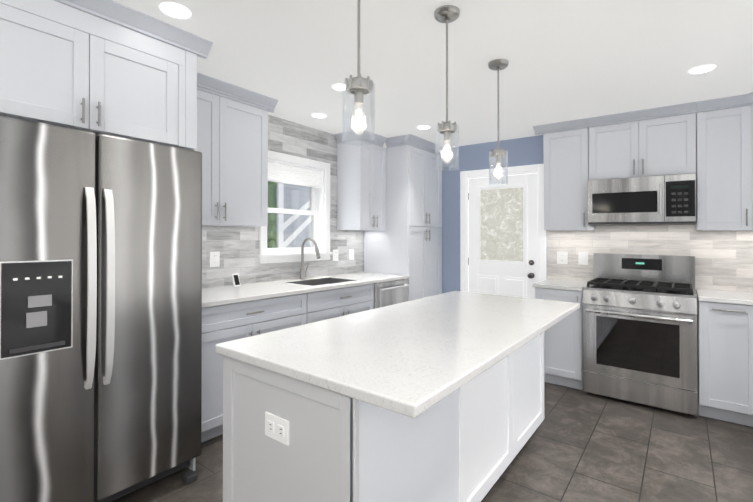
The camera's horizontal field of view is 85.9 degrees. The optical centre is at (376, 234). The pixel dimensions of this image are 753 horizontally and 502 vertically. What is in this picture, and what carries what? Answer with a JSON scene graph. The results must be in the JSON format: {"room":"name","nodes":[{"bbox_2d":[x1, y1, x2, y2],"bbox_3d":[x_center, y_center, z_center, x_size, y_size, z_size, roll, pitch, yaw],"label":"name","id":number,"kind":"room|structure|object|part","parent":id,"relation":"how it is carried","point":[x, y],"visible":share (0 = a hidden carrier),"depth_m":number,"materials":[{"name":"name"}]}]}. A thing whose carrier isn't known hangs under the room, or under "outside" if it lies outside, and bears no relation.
{"room":"kitchen","nodes":[
{"label":"kitchen","id":0,"kind":"room"},
{"bbox_2d":[202,115,363,287],"bbox_3d":[-1.694,0.116,2.863,0.160,2.478,6.760,0,0,37],"label":"wall","id":1,"kind":"structure","parent":0,"point":[237,247],"depth_m":3.82,"materials":[{"name":"tile"}]},
{"bbox_2d":[0,0,212,470],"bbox_3d":[-1.589,0.116,2.147,0.864,2.437,1.044,0,0,37],"label":"upper cabinet","id":2,"kind":"object","parent":1,"relation":"attached to","point":[110,67],"visible":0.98,"depth_m":1.91,"materials":[{"name":"white paint"}]},
{"bbox_2d":[210,252,219,266],"bbox_3d":[-1.298,0.202,3.246,0.010,0.123,0.082,0,0,37],"label":"electrical outlet","id":3,"kind":"object","parent":1,"relation":"attached to","point":[214,259],"visible":1,"depth_m":3.24,"materials":[{"name":"white plastic"}]},
{"bbox_2d":[196,72,277,226],"bbox_3d":[-1.224,-0.580,3.030,0.385,1.031,0.921,0,0,37],"label":"upper cabinet","id":4,"kind":"object","parent":1,"relation":"attached to","point":[232,133],"visible":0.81,"depth_m":3.02,"materials":[{"name":"white paint"}]},
{"bbox_2d":[201,293,306,442],"bbox_3d":[-1.089,0.897,2.973,0.660,0.893,1.005,0,0,37],"label":"base cabinet","id":5,"kind":"object","parent":1,"relation":"attached to","point":[228,322],"visible":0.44,"depth_m":2.65,"materials":[{"name":"white paint"}]},
{"bbox_2d":[202,272,409,307],"bbox_3d":[-0.647,0.448,3.573,0.644,0.055,2.492,0,0,37],"label":"countertop","id":6,"kind":"structure","parent":5,"relation":"on","point":[220,295],"depth_m":3.22,"materials":[{"name":"stone"}]},
{"bbox_2d":[232,274,240,286],"bbox_3d":[-1.141,0.374,3.290,0.046,0.099,0.054,0,0,37],"label":"gadget","id":7,"kind":"object","parent":6,"relation":"on","point":[236,280],"visible":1,"depth_m":3.28,"materials":[{"name":"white plastic"}]},
{"bbox_2d":[299,238,320,278],"bbox_3d":[-0.616,0.234,3.859,0.267,0.395,0.111,0,0,37],"label":"faucet","id":8,"kind":"object","parent":6,"relation":"on","point":[302,272],"visible":1,"depth_m":3.88,"materials":[{"name":"silver metal"}]},
{"bbox_2d":[285,278,354,285],"bbox_3d":[-0.502,0.557,3.740,0.378,0.246,0.598,0,0,37],"label":"sink","id":9,"kind":"object","parent":6,"relation":"in","point":[314,282],"visible":0.02,"depth_m":3.96,"materials":[{"name":"silver metal"}]},
{"bbox_2d":[258,150,332,263],"bbox_3d":[-0.818,-0.243,3.982,0.200,1.026,0.907,0,0,37],"label":"window","id":10,"kind":"structure","parent":1,"relation":"in","point":[322,201],"depth_m":4.09,"materials":[{"name":"white paint"}]},
{"bbox_3d":[-0.871,-0.244,4.023,0.065,0.849,0.711,0,0,37],"label":"window sash","id":11,"kind":"part","parent":10,"relation":"part of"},
{"bbox_2d":[268,162,320,187],"bbox_3d":[-0.818,-0.578,3.984,0.050,0.180,0.707,0,0,37],"label":"window blind","id":12,"kind":"object","parent":10,"relation":"attached to","point":[285,174],"visible":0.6,"depth_m":3.96,"materials":[{"name":"white fabric"}]},
{"bbox_2d":[333,249,337,260],"bbox_3d":[-0.441,0.228,4.379,0.010,0.123,0.082,0,0,37],"label":"electrical outlet","id":13,"kind":"object","parent":1,"relation":"attached to","point":[335,255],"visible":1,"depth_m":4.37,"materials":[{"name":"white plastic"}]},
{"bbox_2d":[306,284,373,323],"bbox_3d":[-0.522,0.907,3.722,0.660,0.892,0.866,0,0,37],"label":"base cabinet","id":14,"kind":"object","parent":1,"relation":"attached to","point":[328,304],"visible":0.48,"depth_m":3.49,"materials":[{"name":"white paint"}]},
{"bbox_2d":[349,249,353,259],"bbox_3d":[-0.281,0.231,4.590,0.010,0.123,0.082,0,0,37],"label":"electrical outlet","id":15,"kind":"object","parent":1,"relation":"attached to","point":[351,254],"visible":1,"depth_m":4.58,"materials":[{"name":"white plastic"}]},
{"bbox_2d":[333,130,386,230],"bbox_3d":[-0.154,-0.558,4.444,0.385,1.036,0.522,0,0,37],"label":"upper cabinet","id":16,"kind":"object","parent":1,"relation":"attached to","point":[361,186],"visible":0.83,"depth_m":4.33,"materials":[{"name":"white paint"}]},
{"bbox_2d":[364,134,443,300],"bbox_3d":[0.338,0.151,4.840,0.687,2.437,0.823,0,0,37],"label":"pantry","id":17,"kind":"object","parent":1,"relation":"attached to","point":[408,241],"visible":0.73,"depth_m":4.56,"materials":[{"name":"white paint"}]},
{"bbox_2d":[374,279,409,308],"bbox_3d":[-0.054,0.917,4.300,0.657,0.889,0.607,0,0,37],"label":"dishwasher","id":18,"kind":"object","parent":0,"point":[388,293],"visible":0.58,"depth_m":4.10,"materials":[{"name":"grey metal"}]},
{"bbox_2d":[111,382,752,501],"bbox_3d":[-0.057,1.372,1.518,4.465,0.150,7.000,0,0,37],"label":"floor","id":19,"kind":"structure","parent":0,"point":[581,446],"depth_m":2.42,"materials":[{"name":"tile"}]},
{"bbox_2d":[0,115,201,501],"bbox_3d":[-1.553,0.438,2.094,0.931,1.794,0.915,0,0,37],"label":"fridge","id":20,"kind":"object","parent":19,"relation":"on","point":[100,317],"visible":1,"depth_m":1.80,"materials":[{"name":"grey metal"}]},
{"bbox_3d":[-1.230,0.238,1.797,0.056,0.886,0.103,0,0,37],"label":"handle","id":21,"kind":"part","parent":20,"relation":"part of","materials":[{"name":"silver metal"}]},
{"bbox_2d":[223,335,544,501],"bbox_3d":[0.262,0.915,2.160,0.697,0.886,1.996,0,0,37],"label":"kitchen island","id":22,"kind":"object","parent":19,"relation":"on","point":[282,442],"depth_m":1.45,"materials":[{"name":"white paint"}]},
{"bbox_2d":[265,411,289,445],"bbox_3d":[-0.339,0.658,1.370,0.118,0.079,0.010,0,0,37],"label":"outlet","id":23,"kind":"object","parent":22,"relation":"attached to","point":[277,424],"depth_m":1.37,"materials":[{"name":"white plastic"}]},
{"bbox_2d":[215,291,578,426],"bbox_3d":[0.355,0.452,2.093,0.895,0.057,2.045,0,0,37],"label":"island countertop","id":24,"kind":"structure","parent":22,"relation":"on","point":[405,361],"depth_m":1.53,"materials":[{"name":"white stone"}]},
{"bbox_2d":[535,287,582,389],"bbox_3d":[1.793,0.936,3.840,0.398,0.889,0.660,0,0,37],"label":"base cabinet","id":25,"kind":"object","parent":19,"relation":"on","point":[564,352],"visible":0.6,"depth_m":3.58,"materials":[{"name":"white paint"}]},
{"bbox_2d":[582,253,697,416],"bbox_3d":[2.234,0.784,3.444,0.768,1.202,0.698,0,0,37],"label":"range","id":26,"kind":"object","parent":19,"relation":"on","point":[639,311],"visible":1,"depth_m":3.25,"materials":[{"name":"metal"}]},
{"bbox_2d":[696,293,752,426],"bbox_3d":[2.711,0.943,3.146,0.335,0.889,0.660,0,0,37],"label":"base cabinet","id":27,"kind":"object","parent":19,"relation":"on","point":[725,357],"visible":0.88,"depth_m":2.93,"materials":[{"name":"white paint"}]},
{"bbox_2d":[113,0,752,147],"bbox_3d":[-0.057,-1.117,1.532,4.465,0.150,7.000,0,0,37],"label":"ceiling","id":28,"kind":"structure","parent":0,"point":[569,60],"depth_m":2.45,"materials":[{"name":"grey paint"}]},
{"bbox_2d":[159,2,191,18],"bbox_3d":[-0.986,-1.093,1.983,0.144,0.006,0.144,0,0,37],"label":"recessed light","id":29,"kind":"object","parent":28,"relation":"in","point":[174,10],"visible":1,"depth_m":1.98,"materials":[{"name":"white"}]},
{"bbox_2d":[311,113,326,117],"bbox_3d":[-0.522,-1.079,3.689,0.144,0.006,0.144,0,0,37],"label":"recessed light","id":30,"kind":"object","parent":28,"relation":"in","point":[317,115],"visible":1,"depth_m":3.68,"materials":[{"name":"white plastic"}]},
{"bbox_2d":[331,83,342,90],"bbox_3d":[-0.259,-1.079,2.976,0.144,0.006,0.144,0,0,37],"label":"recessed light","id":31,"kind":"object","parent":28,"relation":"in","point":[338,86],"visible":0.52,"depth_m":2.96,"materials":[{"name":"white plastic"}]},
{"bbox_2d":[342,0,374,145],"bbox_3d":[-0.062,-0.705,1.428,0.124,0.765,0.124,0,0,37],"label":"pendant light","id":32,"kind":"object","parent":28,"relation":"hanging from","point":[358,87],"visible":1,"depth_m":1.41,"materials":[{"name":"clear glass"}]},
{"bbox_2d":[416,125,430,129],"bbox_3d":[0.471,-1.065,4.041,0.144,0.006,0.144,0,0,37],"label":"recessed light","id":33,"kind":"object","parent":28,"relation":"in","point":[423,127],"visible":1,"depth_m":4.04,"materials":[{"name":"white"}]},
{"bbox_2d":[434,5,459,170],"bbox_3d":[0.343,-0.698,1.967,0.124,0.765,0.124,0,0,37],"label":"pendant light","id":34,"kind":"object","parent":28,"relation":"hanging from","point":[446,14],"visible":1,"depth_m":1.95,"materials":[{"name":"clear glass"}]},
{"bbox_2d":[488,59,508,184],"bbox_3d":[0.763,-0.690,2.533,0.124,0.765,0.124,0,0,37],"label":"pendant light","id":35,"kind":"object","parent":28,"relation":"hanging from","point":[498,65],"visible":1,"depth_m":2.52,"materials":[{"name":"clear glass"}]},
{"bbox_2d":[688,65,715,73],"bbox_3d":[2.085,-1.054,2.594,0.144,0.006,0.144,0,0,37],"label":"recessed light","id":36,"kind":"object","parent":28,"relation":"in","point":[701,69],"visible":1,"depth_m":2.59,"materials":[{"name":"white plastic"}]},
{"bbox_2d":[442,135,752,293],"bbox_3d":[2.046,0.166,4.172,4.225,2.471,0.160,0,0,37],"label":"wall","id":37,"kind":"structure","parent":0,"point":[723,260],"depth_m":4.00,"materials":[{"name":"beige tile"}]},
{"bbox_2d":[468,173,537,298],"bbox_3d":[1.398,0.355,4.560,0.805,2.025,0.111,0,0,37],"label":"door","id":38,"kind":"structure","parent":37,"relation":"in","point":[503,240],"depth_m":4.55,"materials":[{"name":"white wood"}]},
{"bbox_2d":[460,164,545,291],"bbox_3d":[1.445,0.316,4.612,0.975,2.130,0.178,0,0,37],"label":"door frame","id":39,"kind":"structure","parent":37,"relation":"attached to","point":[526,169],"depth_m":4.64,"materials":[{"name":"white wood"}]},
{"bbox_2d":[557,252,567,263],"bbox_3d":[1.913,0.244,4.166,0.100,0.126,0.010,0,0,37],"label":"electrical outlet","id":40,"kind":"object","parent":37,"relation":"attached to","point":[562,257],"visible":1,"depth_m":4.16,"materials":[{"name":"white plastic"}]},
{"bbox_2d":[533,118,594,230],"bbox_3d":[1.838,-0.545,3.974,0.477,1.022,0.405,0,0,37],"label":"upper cabinet","id":41,"kind":"object","parent":37,"relation":"attached to","point":[566,158],"visible":1,"depth_m":3.85,"materials":[{"name":"white paint"}]},
{"bbox_2d":[578,252,587,264],"bbox_3d":[2.068,0.243,4.048,0.085,0.126,0.010,0,0,37],"label":"electrical outlet","id":42,"kind":"object","parent":37,"relation":"attached to","point":[582,258],"visible":1,"depth_m":4.04,"materials":[{"name":"white plastic"}]},
{"bbox_2d":[587,102,695,179],"bbox_3d":[2.341,-0.770,3.595,0.780,0.568,0.405,0,0,37],"label":"upper cabinet","id":43,"kind":"object","parent":37,"relation":"attached to","point":[659,141],"visible":0.96,"depth_m":3.47,"materials":[{"name":"white paint"}]},
{"bbox_2d":[588,173,695,224],"bbox_3d":[2.330,-0.285,3.577,0.768,0.410,0.438,0,0,37],"label":"microwave","id":44,"kind":"object","parent":37,"relation":"attached to","point":[662,200],"visible":1,"depth_m":3.42,"materials":[{"name":"grey metal"}]},
{"bbox_2d":[696,94,751,230],"bbox_3d":[2.785,-0.538,3.258,0.328,1.021,0.405,0,0,37],"label":"upper cabinet","id":45,"kind":"object","parent":37,"relation":"attached to","point":[723,171],"visible":0.96,"depth_m":3.16,"materials":[{"name":"white paint"}]},
{"bbox_3d":[1.627,0.140,0.251,0.160,2.476,6.600,0,0,37],"label":"wall","id":46,"kind":"structure","parent":0,"visible":0},
{"bbox_2d":[532,278,587,290],"bbox_3d":[1.792,0.478,3.853,0.414,0.040,0.644,0,0,37],"label":"countertop","id":47,"kind":"structure","parent":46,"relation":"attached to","point":[563,284],"depth_m":3.69,"materials":[{"name":"stone"}]},
{"bbox_2d":[696,288,751,304],"bbox_3d":[2.701,0.488,3.163,0.304,0.045,0.648,0,0,37],"label":"countertop","id":48,"kind":"structure","parent":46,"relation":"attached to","point":[727,296],"depth_m":3.01,"materials":[{"name":"stone"}]},
{"bbox_2d":[745,292,752,304],"bbox_3d":[2.561,0.477,2.173,0.666,0.054,2.396,0,0,37],"label":"countertop","id":49,"kind":"structure","parent":46,"relation":"attached to","point":[750,294],"depth_m":3.15,"materials":[{"name":"stone"}]},
{"bbox_2d":[746,92,752,230],"bbox_3d":[3.037,-0.536,2.861,0.730,1.024,0.733,0,0,37],"label":"upper cabinet","id":50,"kind":"object","parent":46,"relation":"attached to","point":[749,96],"visible":0.21,"depth_m":3.05,"materials":[{"name":"white paint"}]},
{"label":"outside","id":51,"kind":"structure","parent":0,"visible":0},
{"bbox_2d":[267,181,311,247],"bbox_3d":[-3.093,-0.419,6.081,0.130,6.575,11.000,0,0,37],"label":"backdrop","id":52,"kind":"structure","parent":51,"point":[275,241],"depth_m":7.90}
]}

